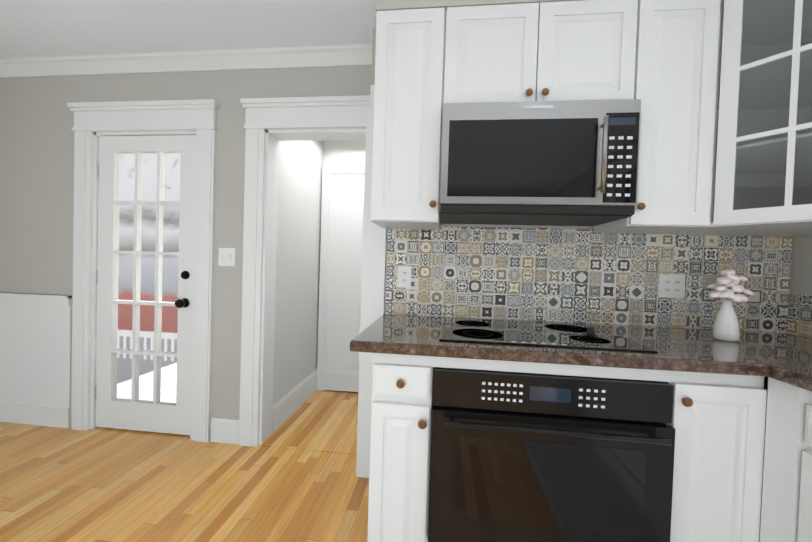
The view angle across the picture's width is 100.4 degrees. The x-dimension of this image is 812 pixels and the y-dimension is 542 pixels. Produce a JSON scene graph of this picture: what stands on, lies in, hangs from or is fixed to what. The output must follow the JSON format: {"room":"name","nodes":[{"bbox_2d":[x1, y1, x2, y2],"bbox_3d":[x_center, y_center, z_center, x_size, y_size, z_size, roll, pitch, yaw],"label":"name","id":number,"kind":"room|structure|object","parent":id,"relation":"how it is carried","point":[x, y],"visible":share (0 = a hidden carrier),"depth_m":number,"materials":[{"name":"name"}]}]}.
{"room":"kitchen","nodes":[
{"label":"kitchen","id":0,"kind":"room"},
{"bbox_2d":[0,65,371,439],"bbox_3d":[-0.458,-0.106,2.192,5.390,2.500,0.140,2,1,6],"label":"wall","id":1,"kind":"structure","parent":0,"point":[36,179],"depth_m":2.28,"materials":[{"name":"grey paint"}]},
{"bbox_2d":[0,400,70,427],"bbox_3d":[-2.640,0.996,2.371,0.628,0.155,0.020,2,1,6],"label":"baseboard","id":2,"kind":"structure","parent":1,"relation":"attached to","point":[20,412],"depth_m":2.36,"materials":[{"name":"white wood"}]},
{"bbox_2d":[0,292,71,404],"bbox_3d":[-2.641,0.539,2.358,0.658,0.760,0.032,2,1,6],"label":"wainscoting","id":3,"kind":"structure","parent":1,"relation":"attached to","point":[35,346],"depth_m":2.36,"materials":[{"name":"white wood"}]},
{"bbox_2d":[67,99,219,441],"bbox_3d":[-1.758,-0.002,2.312,1.052,2.208,0.190,2,1,6],"label":"door frame","id":4,"kind":"structure","parent":1,"relation":"attached to","point":[93,121],"depth_m":2.23,"materials":[{"name":"white wood"}]},
{"bbox_2d":[95,135,195,434],"bbox_3d":[-1.768,0.092,2.273,0.726,1.997,0.109,2,1,6],"label":"french door","id":5,"kind":"structure","parent":1,"relation":"in","point":[134,412],"depth_m":2.30,"materials":[{"name":"white wood"}]},
{"bbox_2d":[0,44,371,77],"bbox_3d":[-1.493,-1.345,2.179,2.853,0.084,0.072,2,1,6],"label":"crown molding","id":6,"kind":"structure","parent":1,"relation":"attached to","point":[290,57],"depth_m":2.16,"materials":[{"name":"white wood"}]},
{"bbox_2d":[218,248,235,265],"bbox_3d":[-1.163,-0.090,2.192,0.115,0.118,0.016,2,1,6],"label":"light switch","id":7,"kind":"object","parent":1,"relation":"attached to","point":[226,256],"visible":1,"depth_m":2.19,"materials":[{"name":"white plastic"}]},
{"bbox_2d":[239,85,386,477],"bbox_3d":[-0.585,0.038,2.098,0.978,2.208,0.360,2,1,6],"label":"door frame","id":8,"kind":"structure","parent":1,"relation":"attached to","point":[270,124],"depth_m":2.15,"materials":[{"name":"white wood"}]},
{"bbox_2d":[0,0,375,58],"bbox_3d":[-0.675,-1.356,-0.154,5.390,0.080,6.790,2,1,6],"label":"ceiling","id":9,"kind":"structure","parent":0,"point":[42,28],"depth_m":1.90,"materials":[{"name":"white paint"}]},
{"bbox_2d":[273,140,324,403],"bbox_3d":[-0.904,-0.131,2.750,0.100,2.500,0.870,2,1,6],"label":"wall","id":10,"kind":"structure","parent":0,"point":[301,163],"depth_m":2.69,"materials":[{"name":"white paint"}]},
{"bbox_2d":[272,369,316,432],"bbox_3d":[-0.873,1.025,2.780,0.030,0.190,0.859,2,1,6],"label":"baseboard","id":11,"kind":"structure","parent":10,"relation":"attached to","point":[285,408],"depth_m":2.66,"materials":[{"name":"white wood"}]},
{"bbox_2d":[325,140,365,165],"bbox_3d":[-0.298,-0.121,3.181,1.210,2.500,0.100,2,1,6],"label":"wall","id":12,"kind":"structure","parent":0,"point":[337,152],"depth_m":3.14,"materials":[{"name":"white paint"}]},
{"bbox_2d":[317,166,364,390],"bbox_3d":[-0.360,0.086,3.115,0.885,2.085,0.050,2,1,6],"label":"door frame","id":13,"kind":"structure","parent":12,"relation":"attached to","point":[327,171],"depth_m":3.13,"materials":[{"name":"white wood"}]},
{"bbox_2d":[323,174,364,391],"bbox_3d":[-0.356,0.113,3.087,0.789,2.010,0.099,2,1,6],"label":"hall door","id":14,"kind":"structure","parent":12,"relation":"in","point":[345,247],"depth_m":3.12,"materials":[{"name":"white wood"}]},
{"bbox_2d":[0,390,760,541],"bbox_3d":[-0.755,1.222,-0.102,5.390,0.080,6.790,2,1,6],"label":"floor","id":15,"kind":"structure","parent":0,"point":[96,484],"depth_m":1.78,"materials":[{"name":"brown wood"}]},
{"bbox_2d":[261,433,356,454],"bbox_3d":[-0.590,1.137,2.225,0.684,0.006,0.155,2,1,6],"label":"threshold","id":16,"kind":"object","parent":15,"relation":"on","point":[331,445],"visible":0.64,"depth_m":2.22,"materials":[{"name":"brown wood"}]},
{"bbox_2d":[367,353,438,541],"bbox_3d":[0.008,0.730,1.548,0.222,0.884,0.655,2,1,6],"label":"base cabinet","id":17,"kind":"object","parent":15,"relation":"on","point":[402,385],"depth_m":1.23,"materials":[{"name":"white wood"}]},
{"bbox_2d":[583,366,766,541],"bbox_3d":[1.047,0.765,1.434,0.290,0.884,0.655,2,1,6],"label":"base cabinet","id":18,"kind":"object","parent":15,"relation":"on","point":[718,423],"depth_m":1.11,"materials":[{"name":"white wood"}]},
{"bbox_2d":[428,367,674,541],"bbox_3d":[0.505,0.664,1.415,0.782,0.616,0.659,2,1,6],"label":"wall oven","id":19,"kind":"object","parent":18,"relation":"in","point":[523,457],"visible":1,"depth_m":1.14,"materials":[{"name":"black glass"}]},
{"bbox_2d":[350,313,761,375],"bbox_3d":[0.492,0.284,1.470,1.320,0.040,0.697,2,1,6],"label":"countertop","id":20,"kind":"structure","parent":18,"relation":"on","point":[404,334],"depth_m":1.17,"materials":[{"name":"brown stone"}]},
{"bbox_2d":[439,317,657,352],"bbox_3d":[0.525,0.261,1.466,0.755,0.006,0.530,2,1,6],"label":"glass cooktop","id":21,"kind":"object","parent":20,"relation":"in","point":[563,335],"visible":1,"depth_m":1.37,"materials":[{"name":"black glass"}]},
{"bbox_2d":[586,327,595,334],"bbox_3d":[0.780,0.252,1.427,0.036,0.030,0.035,2,1,6],"label":"trivet","id":22,"kind":"object","parent":21,"relation":"on","point":[590,331],"visible":1,"depth_m":1.42,"materials":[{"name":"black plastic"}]},
{"bbox_2d":[780,385,811,541],"bbox_3d":[1.424,0.792,0.652,0.645,0.884,0.616,2,1,6],"label":"base cabinet","id":23,"kind":"object","parent":15,"relation":"on","point":[786,512],"depth_m":0.99,"materials":[{"name":"white wood"}]},
{"bbox_2d":[650,326,811,391],"bbox_3d":[1.351,0.338,0.066,0.699,0.040,3.298,2,1,6],"label":"countertop","id":24,"kind":"structure","parent":23,"relation":"on","point":[785,357],"depth_m":1.27,"materials":[{"name":"brown stone"}]},
{"bbox_2d":[707,269,753,341],"bbox_3d":[1.353,0.141,1.424,0.155,0.298,0.133,2,1,6],"label":"vase","id":25,"kind":"object","parent":24,"relation":"on","point":[726,287],"visible":1,"depth_m":1.40,"materials":[{"name":"white ceramic"}]},
{"bbox_2d":[376,0,580,12],"bbox_3d":[0.880,-1.217,1.423,2.035,0.163,0.656,2,1,6],"label":"soffit","id":26,"kind":"structure","parent":0,"point":[384,5],"depth_m":1.48,"materials":[{"name":"grey paint"}]},
{"bbox_2d":[371,28,792,514],"bbox_3d":[0.846,-0.059,1.877,2.127,2.500,0.199,2,1,6],"label":"wall","id":27,"kind":"structure","parent":0,"point":[488,225],"depth_m":1.81,"materials":[{"name":"grey paint"}]},
{"bbox_2d":[368,0,376,44],"bbox_3d":[-0.142,-1.295,1.750,0.072,0.084,0.450,2,1,6],"label":"crown molding","id":28,"kind":"structure","parent":27,"relation":"attached to","point":[372,3],"depth_m":1.68,"materials":[{"name":"white wood"}]},
{"bbox_2d":[371,7,450,229],"bbox_3d":[0.024,-0.696,1.679,0.312,0.940,0.347,2,1,6],"label":"upper cabinet","id":29,"kind":"object","parent":27,"relation":"attached to","point":[410,88],"depth_m":1.51,"materials":[{"name":"white wood"}]},
{"bbox_2d":[447,0,646,102],"bbox_3d":[0.581,-0.927,1.614,0.792,0.440,0.347,2,1,6],"label":"upper cabinet","id":30,"kind":"object","parent":27,"relation":"attached to","point":[583,49],"depth_m":1.44,"materials":[{"name":"white wood"}]},
{"bbox_2d":[439,99,640,225],"bbox_3d":[0.561,-0.472,1.571,0.788,0.464,0.450,2,1,6],"label":"over-the-range microwave","id":31,"kind":"object","parent":30,"relation":"attached to","point":[563,163],"visible":1,"depth_m":1.40,"materials":[{"name":"silver metal"}]},
{"bbox_2d":[385,226,791,331],"bbox_3d":[0.886,0.024,1.770,2.001,0.490,0.008,2,1,6],"label":"backsplash","id":32,"kind":"structure","parent":27,"relation":"attached to","point":[565,275],"depth_m":1.76,"materials":[{"name":"tile"}]},
{"bbox_2d":[397,266,410,287],"bbox_3d":[-0.010,0.032,1.861,0.075,0.118,0.008,2,1,6],"label":"electrical outlet","id":33,"kind":"object","parent":32,"relation":"attached to","point":[404,277],"visible":1,"depth_m":1.86,"materials":[{"name":"white plastic"}]},
{"bbox_2d":[658,274,685,297],"bbox_3d":[1.345,0.077,1.711,0.120,0.118,0.008,2,1,6],"label":"electrical outlet","id":34,"kind":"object","parent":32,"relation":"attached to","point":[671,286],"visible":1,"depth_m":1.71,"materials":[{"name":"white plastic"}]},
{"bbox_2d":[593,0,720,233],"bbox_3d":[1.122,-0.659,1.558,0.313,0.940,0.347,2,1,6],"label":"upper cabinet","id":35,"kind":"object","parent":27,"relation":"attached to","point":[659,58],"depth_m":1.39,"materials":[{"name":"white wood"}]},
{"bbox_2d":[790,235,811,336],"bbox_3d":[1.682,0.024,-0.961,0.160,2.500,5.659,2,1,6],"label":"wall","id":36,"kind":"structure","parent":0,"point":[801,273],"depth_m":1.61,"materials":[{"name":"grey paint"}]},
{"bbox_2d":[662,0,811,236],"bbox_3d":[1.566,-0.641,1.355,0.615,0.940,0.654,2,1,6],"label":"upper cabinet","id":37,"kind":"object","parent":36,"relation":"attached to","point":[762,170],"visible":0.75,"depth_m":1.35,"materials":[{"name":"white painted wood"},{"name":"glass"}]},
{"bbox_2d":[787,293,811,336],"bbox_3d":[1.698,0.233,0.018,0.008,0.194,3.302,2,1,6],"label":"backsplash","id":38,"kind":"structure","parent":36,"relation":"attached to","point":[800,316],"depth_m":1.60,"materials":[{"name":"tile"}]},
{"label":"outside","id":39,"kind":"structure","parent":0,"visible":0},
{"bbox_2d":[117,362,176,402],"bbox_3d":[-1.966,1.295,3.862,2.120,0.140,2.799,2,1,6],"label":"deck","id":40,"kind":"object","parent":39,"point":[148,389],"depth_m":3.53,"materials":[{"name":"grey"}]},
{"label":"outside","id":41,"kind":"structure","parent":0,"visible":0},
{"bbox_2d":[117,153,180,383],"bbox_3d":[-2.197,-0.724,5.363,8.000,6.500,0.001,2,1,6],"label":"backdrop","id":42,"kind":"structure","parent":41,"point":[172,265],"depth_m":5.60,"materials":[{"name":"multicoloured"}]}
]}

